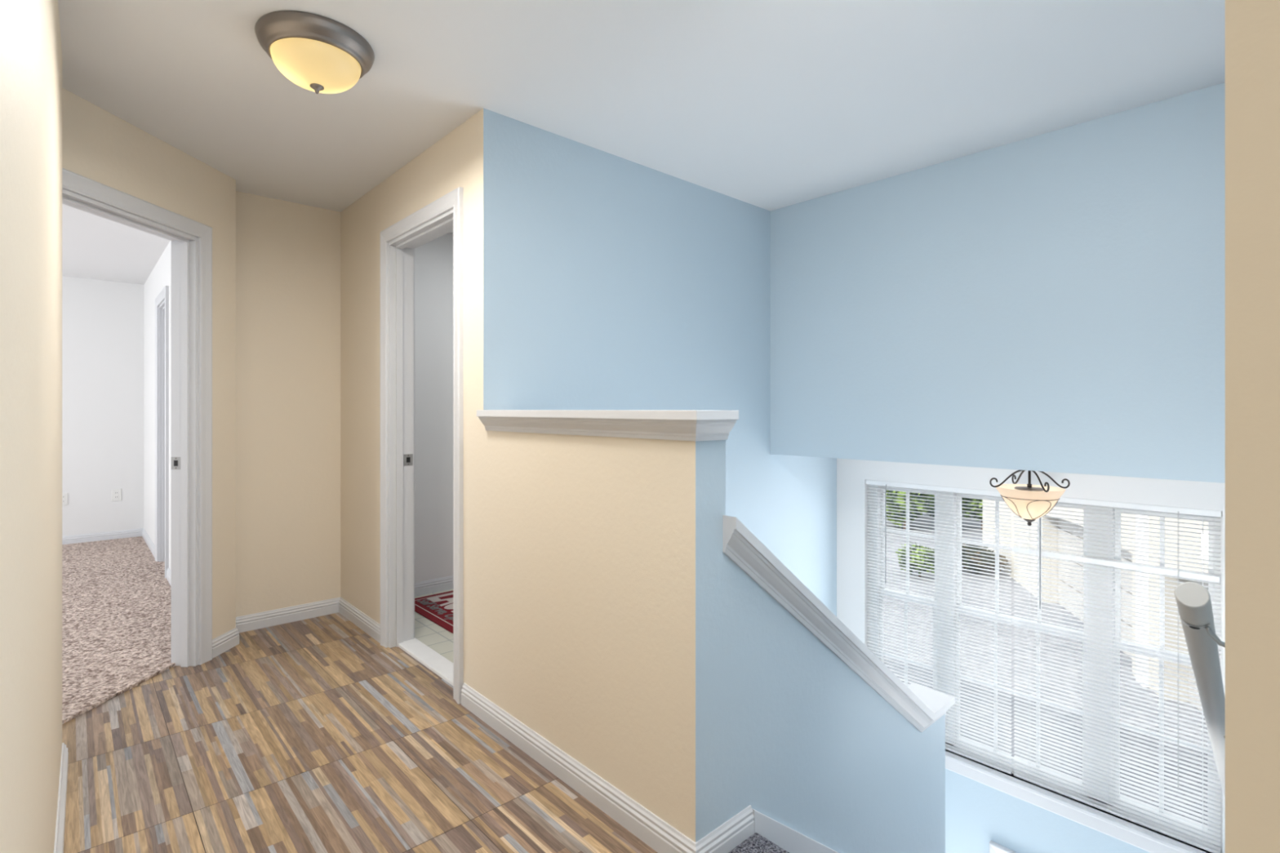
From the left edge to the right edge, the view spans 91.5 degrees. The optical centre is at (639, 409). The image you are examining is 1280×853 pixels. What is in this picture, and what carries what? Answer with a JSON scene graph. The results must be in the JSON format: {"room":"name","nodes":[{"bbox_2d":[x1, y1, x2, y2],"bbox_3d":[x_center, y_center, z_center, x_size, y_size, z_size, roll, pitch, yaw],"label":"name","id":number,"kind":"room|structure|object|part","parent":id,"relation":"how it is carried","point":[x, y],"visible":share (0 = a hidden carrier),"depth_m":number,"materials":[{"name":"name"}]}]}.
{"room":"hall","nodes":[
{"label":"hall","id":0,"kind":"room"},
{"bbox_2d":[0,0,62,852],"bbox_3d":[-1.645,0.014,-0.881,3.582,2.440,4.920,0,0,-42],"label":"wall","id":1,"kind":"structure","parent":0,"point":[31,51],"depth_m":0.94,"materials":[{"name":"beige paint"}]},
{"bbox_2d":[53,742,68,852],"bbox_3d":[-0.454,1.190,0.286,0.277,0.087,4.835,0,0,-42],"label":"baseboard","id":2,"kind":"structure","parent":1,"relation":"attached to","point":[61,806],"depth_m":1.85,"materials":[{"name":"white wood"}]},
{"bbox_2d":[62,275,143,536],"bbox_3d":[-6.402,0.014,4.638,4.252,2.440,0.120,0,0,-42],"label":"wall","id":3,"kind":"structure","parent":0,"point":[103,321],"depth_m":5.82,"materials":[{"name":"white paint"}]},
{"bbox_2d":[62,492,67,505],"bbox_3d":[-5.215,0.811,5.636,0.070,0.114,0.008,0,0,-42],"label":"wall outlet","id":4,"kind":"object","parent":3,"relation":"attached to","point":[64,495],"visible":0.54,"depth_m":5.64,"materials":[{"name":"white plastic"}]},
{"bbox_2d":[62,528,155,558],"bbox_3d":[-5.874,1.190,4.150,4.132,0.087,1.313,0,0,-42],"label":"baseboard","id":5,"kind":"structure","parent":3,"relation":"attached to","point":[82,538],"depth_m":5.79,"materials":[{"name":"white wood"}]},
{"bbox_2d":[111,488,121,501],"bbox_3d":[-4.940,0.807,5.888,0.070,0.114,0.008,0,0,-42],"label":"wall outlet","id":6,"kind":"object","parent":3,"relation":"attached to","point":[116,493],"visible":1,"depth_m":5.88,"materials":[{"name":"white plastic"}]},
{"bbox_2d":[62,88,235,639],"bbox_3d":[-2.214,0.014,2.622,0.120,2.440,1.320,0,0,3],"label":"wall","id":7,"kind":"structure","parent":0,"point":[98,145],"depth_m":3.09,"materials":[{"name":"beige paint"}]},
{"bbox_2d":[62,168,212,666],"bbox_3d":[-2.213,0.168,2.635,0.164,2.132,0.905,0,0,3],"label":"door frame","id":8,"kind":"structure","parent":7,"relation":"in","point":[191,241],"depth_m":3.00,"materials":[{"name":"white wood"}]},
{"bbox_3d":[-2.232,0.259,3.002,0.048,0.060,0.002,0,0,3],"label":"strike plate","id":9,"kind":"part","parent":8,"relation":"part of","materials":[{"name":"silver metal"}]},
{"bbox_2d":[212,596,380,658],"bbox_3d":[-1.853,1.190,3.313,0.710,0.087,0.710,0,0,-42],"label":"baseboard","id":10,"kind":"structure","parent":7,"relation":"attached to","point":[225,642],"depth_m":3.54,"materials":[{"name":"white wood"}]},
{"bbox_2d":[143,240,170,569],"bbox_3d":[-3.498,0.014,4.697,0.114,2.440,3.947,0,0,-42],"label":"wall","id":11,"kind":"structure","parent":0,"point":[159,277],"depth_m":5.54,"materials":[{"name":"white paint"}]},
{"bbox_2d":[155,285,168,577],"bbox_3d":[-3.622,0.169,4.832,0.158,2.130,0.720,0,0,-42],"label":"door frame","id":12,"kind":"structure","parent":11,"relation":"in","point":[162,300],"depth_m":5.00,"materials":[{"name":"white wood"}]},
{"bbox_2d":[165,567,170,585],"bbox_3d":[-2.852,1.190,3.896,0.015,0.087,1.700,0,0,-42],"label":"baseboard","id":13,"kind":"structure","parent":11,"relation":"attached to","point":[168,571],"depth_m":4.44,"materials":[{"name":"white wood"}]},
{"bbox_2d":[235,191,453,617],"bbox_3d":[-1.347,0.014,4.337,2.574,2.440,0.120,0,0,-42],"label":"wall","id":14,"kind":"structure","parent":0,"point":[288,253],"depth_m":3.67,"materials":[{"name":"beige paint"}]},
{"bbox_2d":[414,575,453,596],"bbox_3d":[-0.535,1.190,3.879,1.753,0.087,1.653,0,0,-42],"label":"baseboard","id":15,"kind":"structure","parent":14,"relation":"attached to","point":[435,585],"depth_m":4.20,"materials":[{"name":"white"}]},
{"bbox_2d":[62,536,657,852],"bbox_3d":[-2.102,1.242,1.928,6.700,0.044,9.683,0,0,-42],"label":"floor","id":16,"kind":"structure","parent":0,"point":[314,735],"depth_m":2.27,"materials":[{"name":"laminate"}]},
{"bbox_2d":[414,590,453,633],"bbox_3d":[-0.866,1.229,3.744,0.664,0.010,1.255,0,0,-42],"label":"rug","id":17,"kind":"object","parent":16,"relation":"on","point":[437,608],"visible":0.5,"depth_m":3.84,"materials":[{"name":"red fabric"}]},
{"bbox_2d":[728,832,789,852],"bbox_3d":[1.182,1.866,1.857,1.650,1.290,1.063,0,0,-42],"label":"staircase","id":18,"kind":"structure","parent":16,"relation":"attached to","point":[756,842],"depth_m":1.74,"materials":[{"name":"grey carpet"}]},
{"bbox_2d":[340,118,469,685],"bbox_3d":[-1.224,0.014,3.242,0.123,2.440,1.663,0,0,-42],"label":"wall","id":19,"kind":"structure","parent":0,"point":[443,167],"depth_m":3.44,"materials":[{"name":"beige paint"}]},
{"bbox_2d":[380,186,463,703],"bbox_3d":[-1.000,0.151,2.998,0.167,2.166,0.897,0,0,-42],"label":"door frame","id":20,"kind":"structure","parent":19,"relation":"in","point":[443,215],"depth_m":3.24,"materials":[{"name":"white wood"}]},
{"bbox_3d":[-1.222,0.266,3.290,0.048,0.060,0.002,0,0,-42],"label":"strike plate","id":21,"kind":"part","parent":20,"relation":"part of","materials":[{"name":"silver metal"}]},
{"bbox_3d":[-0.947,0.151,3.047,0.022,2.166,0.897,0,0,-42],"label":"casing","id":22,"kind":"part","parent":20,"relation":"part of","materials":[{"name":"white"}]},
{"bbox_2d":[398,637,453,685],"bbox_3d":[-0.981,1.231,3.016,0.100,0.026,0.761,0,0,-42],"label":"door threshold","id":23,"kind":"structure","parent":19,"relation":"attached to","point":[442,667],"depth_m":3.05,"materials":[{"name":"white stone"}]},
{"bbox_2d":[57,0,1225,284],"bbox_3d":[-1.891,-1.256,2.268,7.870,0.100,9.900,0,0,-42],"label":"ceiling","id":24,"kind":"structure","parent":0,"point":[770,105],"depth_m":2.29,"materials":[{"name":"white paint"}]},
{"bbox_2d":[254,10,374,93],"bbox_3d":[-1.065,-1.123,2.058,0.350,0.166,0.350,0,0,-42],"label":"ceiling light","id":25,"kind":"object","parent":24,"relation":"attached to","point":[317,53],"visible":1,"depth_m":1.97,"materials":[{"name":"beige glass"}]},
{"bbox_3d":[-1.065,-1.107,2.058,0.266,0.086,0.266,0,0,-42],"label":"lamp shade","id":26,"kind":"part","parent":25,"relation":"part of","materials":[{"name":"beige glass"}]},
{"bbox_2d":[469,108,836,695],"bbox_3d":[0.371,1.714,3.493,2.815,5.840,0.120,0,0,-42],"label":"wall","id":27,"kind":"structure","parent":0,"point":[599,279],"depth_m":2.99,"materials":[{"name":"blue paint"}]},
{"bbox_2d":[836,458,1225,852],"bbox_3d":[2.209,2.403,3.502,0.150,4.462,2.347,0,0,-42],"label":"wall window","id":28,"kind":"structure","parent":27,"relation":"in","point":[977,813],"depth_m":3.56,"materials":[{"name":"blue paint"}]},
{"bbox_2d":[879,485,935,689],"bbox_3d":[1.733,1.266,4.029,0.048,1.535,0.374,0,0,-42],"label":"window","id":29,"kind":"structure","parent":28,"relation":"attached to","point":[882,487],"depth_m":4.04,"materials":[{"name":"white plastic"}]},
{"bbox_3d":[1.724,1.613,4.021,0.024,0.842,0.374,0,0,-42],"label":"sash","id":30,"kind":"part","parent":29,"relation":"part of","materials":[{"name":"white plastic"}]},
{"bbox_3d":[1.742,0.866,4.037,0.024,0.735,0.374,0,0,-42],"label":"sash","id":31,"kind":"part","parent":29,"relation":"part of","materials":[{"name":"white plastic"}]},
{"bbox_2d":[866,480,1012,774],"bbox_3d":[1.808,1.268,3.851,0.047,1.597,0.873,0,0,-42],"label":"blind","id":32,"kind":"object","parent":28,"relation":"attached to","point":[890,484],"visible":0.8,"depth_m":3.77,"materials":[{"name":"white plastic"}]},
{"bbox_3d":[1.564,1.277,4.113,0.002,1.556,0.002,0,0,12],"label":"ladder cord","id":33,"kind":"part","parent":32,"relation":"part of","materials":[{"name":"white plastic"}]},
{"bbox_3d":[1.815,2.060,3.858,0.024,0.014,0.865,0,0,-42],"label":"rail","id":34,"kind":"part","parent":32,"relation":"part of","materials":[{"name":"white plastic"}]},
{"bbox_2d":[989,840,1017,852],"bbox_3d":[2.369,3.559,3.197,0.026,2.150,1.060,0,0,-42],"label":"door","id":35,"kind":"structure","parent":28,"relation":"attached to","point":[994,847],"depth_m":3.55,"materials":[{"name":"white wood"}]},
{"bbox_2d":[955,492,1086,792],"bbox_3d":[2.159,1.266,3.564,0.048,1.535,0.668,0,0,-42],"label":"window","id":36,"kind":"structure","parent":28,"relation":"attached to","point":[1011,619],"depth_m":3.59,"materials":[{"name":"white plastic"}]},
{"bbox_3d":[2.150,1.613,3.556,0.024,0.842,0.668,0,0,-42],"label":"sash","id":37,"kind":"part","parent":36,"relation":"part of","materials":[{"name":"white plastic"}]},
{"bbox_3d":[2.167,0.866,3.572,0.024,0.735,0.668,0,0,-42],"label":"sash","id":38,"kind":"part","parent":36,"relation":"part of","materials":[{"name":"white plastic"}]},
{"bbox_2d":[945,749,1210,852],"bbox_3d":[2.094,2.119,3.515,0.086,0.100,1.801,0,0,-42],"label":"window sill","id":39,"kind":"structure","parent":28,"relation":"attached to","point":[1131,833],"depth_m":3.29,"materials":[{"name":"white wood"}]},
{"bbox_2d":[1012,497,1222,852],"bbox_3d":[2.399,1.268,3.205,0.047,1.597,0.865,0,0,-42],"label":"blind","id":40,"kind":"object","parent":28,"relation":"attached to","point":[1203,513],"visible":0.8,"depth_m":3.17,"materials":[{"name":"white plastic"}]},
{"bbox_3d":[2.401,1.277,3.198,0.002,1.556,0.002,0,0,12],"label":"ladder cord","id":41,"kind":"part","parent":40,"relation":"part of","materials":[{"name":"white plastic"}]},
{"bbox_3d":[2.390,0.787,3.200,0.010,0.028,0.861,0,0,-42],"label":"rail","id":42,"kind":"part","parent":40,"relation":"part of","materials":[{"name":"white plastic"}]},
{"bbox_3d":[2.406,2.060,3.212,0.024,0.014,0.857,0,0,-42],"label":"rail","id":43,"kind":"part","parent":40,"relation":"part of","materials":[{"name":"white plastic"}]},
{"bbox_3d":[2.577,1.154,2.987,0.011,1.330,0.003,0,0,-45],"label":"lift cord","id":44,"kind":"part","parent":40,"relation":"part of","materials":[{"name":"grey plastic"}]},
{"bbox_2d":[1113,507,1213,840],"bbox_3d":[2.589,1.266,3.093,0.048,1.535,0.382,0,0,-42],"label":"window","id":45,"kind":"structure","parent":28,"relation":"attached to","point":[1116,509],"depth_m":3.10,"materials":[{"name":"white plastic"}]},
{"bbox_3d":[2.580,1.613,3.085,0.024,0.842,0.382,0,0,-42],"label":"sash","id":46,"kind":"part","parent":45,"relation":"part of","materials":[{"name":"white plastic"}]},
{"bbox_3d":[2.598,0.866,3.101,0.024,0.735,0.382,0,0,-42],"label":"sash","id":47,"kind":"part","parent":45,"relation":"part of","materials":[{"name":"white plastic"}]},
{"bbox_2d":[483,424,945,852],"bbox_3d":[0.358,1.731,2.623,1.621,3.406,1.147,0,0,-42],"label":"wall","id":48,"kind":"structure","parent":0,"point":[620,629],"depth_m":1.95,"materials":[{"name":"beige paint"}]},
{"bbox_2d":[461,682,754,852],"bbox_3d":[-0.209,1.190,2.204,0.248,0.087,1.325,0,0,-42],"label":"baseboard","id":49,"kind":"structure","parent":48,"relation":"attached to","point":[652,830],"depth_m":1.90,"materials":[{"name":"white wood"}]},
{"bbox_2d":[476,409,738,441],"bbox_3d":[-0.196,0.043,2.084,0.171,0.082,1.194,0,0,-42],"label":"half wall cap","id":50,"kind":"object","parent":48,"relation":"attached to","point":[664,424],"visible":1,"depth_m":1.85,"materials":[{"name":"white wood"}]},
{"bbox_2d":[751,808,839,852],"bbox_3d":[0.839,1.839,2.274,1.393,1.368,0.016,0,0,-42],"label":"trim","id":51,"kind":"structure","parent":48,"relation":"attached to","point":[790,840],"depth_m":1.90,"materials":[{"name":"white wood"}]},
{"bbox_2d":[722,515,955,732],"bbox_3d":[0.751,0.811,2.269,1.500,1.037,0.189,0,0,-42],"label":"wall cap","id":52,"kind":"object","parent":48,"relation":"attached to","point":[922,706],"visible":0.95,"depth_m":2.03,"materials":[{"name":"white wood"}]},
{"bbox_2d":[769,82,1225,483],"bbox_3d":[1.629,-0.467,2.972,0.124,1.478,2.347,0,0,-42],"label":"wall","id":53,"kind":"structure","parent":0,"point":[1055,300],"depth_m":2.78,"materials":[{"name":"blue paint"}]},
{"bbox_2d":[1225,0,1279,852],"bbox_3d":[1.651,1.714,1.483,3.399,5.840,0.120,0,0,-42],"label":"wall","id":54,"kind":"structure","parent":0,"point":[1252,27],"depth_m":0.37,"materials":[{"name":"beige paint"}]},
{"bbox_2d":[1174,582,1225,800],"bbox_3d":[1.570,0.936,1.627,2.234,1.388,0.207,0,0,-42],"label":"handrail","id":55,"kind":"object","parent":54,"relation":"attached to","point":[1193,602],"visible":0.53,"depth_m":1.01,"materials":[{"name":"grey paint"}]},
{"bbox_3d":[0.810,0.315,0.910,0.033,0.015,0.018,0,0,45],"label":"saddle plate","id":56,"kind":"part","parent":55,"relation":"part of","materials":[{"name":"grey paint"}]},
{"bbox_3d":[1.959,0.212,3.273,0.769,0.120,2.347,0,0,-42],"label":"ceiling","id":57,"kind":"structure","parent":0,"visible":0},
{"bbox_2d":[989,470,1070,525],"bbox_3d":[1.924,0.424,3.082,0.296,0.304,0.296,0,0,-42],"label":"pendant light","id":58,"kind":"object","parent":57,"relation":"hanging from","point":[1030,502],"visible":0.94,"depth_m":3.02,"materials":[{"name":"beige glass"}]},
{"bbox_3d":[1.832,0.341,3.094,0.185,0.095,0.008,0,0,8],"label":"scroll arm","id":59,"kind":"part","parent":58,"relation":"part of","materials":[{"name":"grey metal"}]},
{"bbox_3d":[1.936,0.341,3.174,0.008,0.095,0.185,0,0,8],"label":"scroll arm","id":60,"kind":"part","parent":58,"relation":"part of","materials":[{"name":"grey metal"}]},
{"bbox_3d":[1.924,0.342,3.082,0.020,0.100,0.020,0,0,-42],"label":"stem","id":61,"kind":"part","parent":58,"relation":"part of","materials":[{"name":"grey metal"}]},
{"bbox_3d":[1.924,0.465,3.082,0.296,0.158,0.296,0,0,-42],"label":"lamp shade","id":62,"kind":"part","parent":58,"relation":"part of","materials":[{"name":"beige glass"}]},
{"bbox_3d":[1.912,0.341,2.991,0.008,0.095,0.185,0,0,8],"label":"scroll arm","id":63,"kind":"part","parent":58,"relation":"part of","materials":[{"name":"grey metal"}]},
{"bbox_3d":[2.016,0.341,3.070,0.185,0.095,0.008,0,0,8],"label":"scroll arm","id":64,"kind":"part","parent":58,"relation":"part of","materials":[{"name":"grey metal"}]},
{"label":"outside","id":65,"kind":"structure","parent":0,"visible":0},
{"bbox_2d":[884,511,1207,825],"bbox_3d":[18.893,4.784,34.218,65.930,0.100,65.000,0,0,-42],"label":"pavement","id":66,"kind":"structure","parent":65,"point":[1012,580],"depth_m":11.38,"materials":[{"name":"grey concrete"}]},
{"bbox_2d":[886,489,934,529],"bbox_3d":[10.479,3.020,24.608,2.579,3.436,2.651,0,0,-42],"label":"tree","id":67,"kind":"object","parent":66,"relation":"on","point":[890,491],"visible":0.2,"depth_m":24.15,"materials":[{"name":"green plant"}]},
{"bbox_2d":[895,541,934,577],"bbox_3d":[7.839,4.256,17.544,0.968,0.968,1.210,0,0,-42],"label":"shrub","id":68,"kind":"object","parent":66,"relation":"on","point":[913,545],"visible":0.66,"depth_m":17.36,"materials":[{"name":"green plant"}]},
{"bbox_2d":[886,507,966,517],"bbox_3d":[12.990,3.047,27.517,10.347,3.677,1.997,0,0,0],"label":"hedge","id":69,"kind":"object","parent":66,"relation":"on","point":[931,512],"visible":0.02,"depth_m":27.33,"materials":[{"name":"green plant"}]},
{"bbox_2d":[961,497,982,529],"bbox_3d":[13.472,3.151,24.595,2.289,3.173,2.292,0,0,-23],"label":"tree","id":70,"kind":"object","parent":66,"relation":"on","point":[962,499],"visible":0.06,"depth_m":24.30,"materials":[{"name":"green plant"}]},
{"bbox_2d":[961,543,1008,573],"bbox_3d":[9.825,4.332,18.116,1.478,0.818,1.616,0,0,-42],"label":"shrub","id":71,"kind":"object","parent":66,"relation":"on","point":[964,547],"visible":0.53,"depth_m":17.83,"materials":[{"name":"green plant"}]},
{"bbox_2d":[982,499,1208,711],"bbox_3d":[12.217,1.509,12.772,6.800,6.450,14.857,0,0,15],"label":"building","id":72,"kind":"structure","parent":66,"relation":"on","point":[1012,514],"depth_m":11.14,"materials":[{"name":"grey paint"}]}
]}

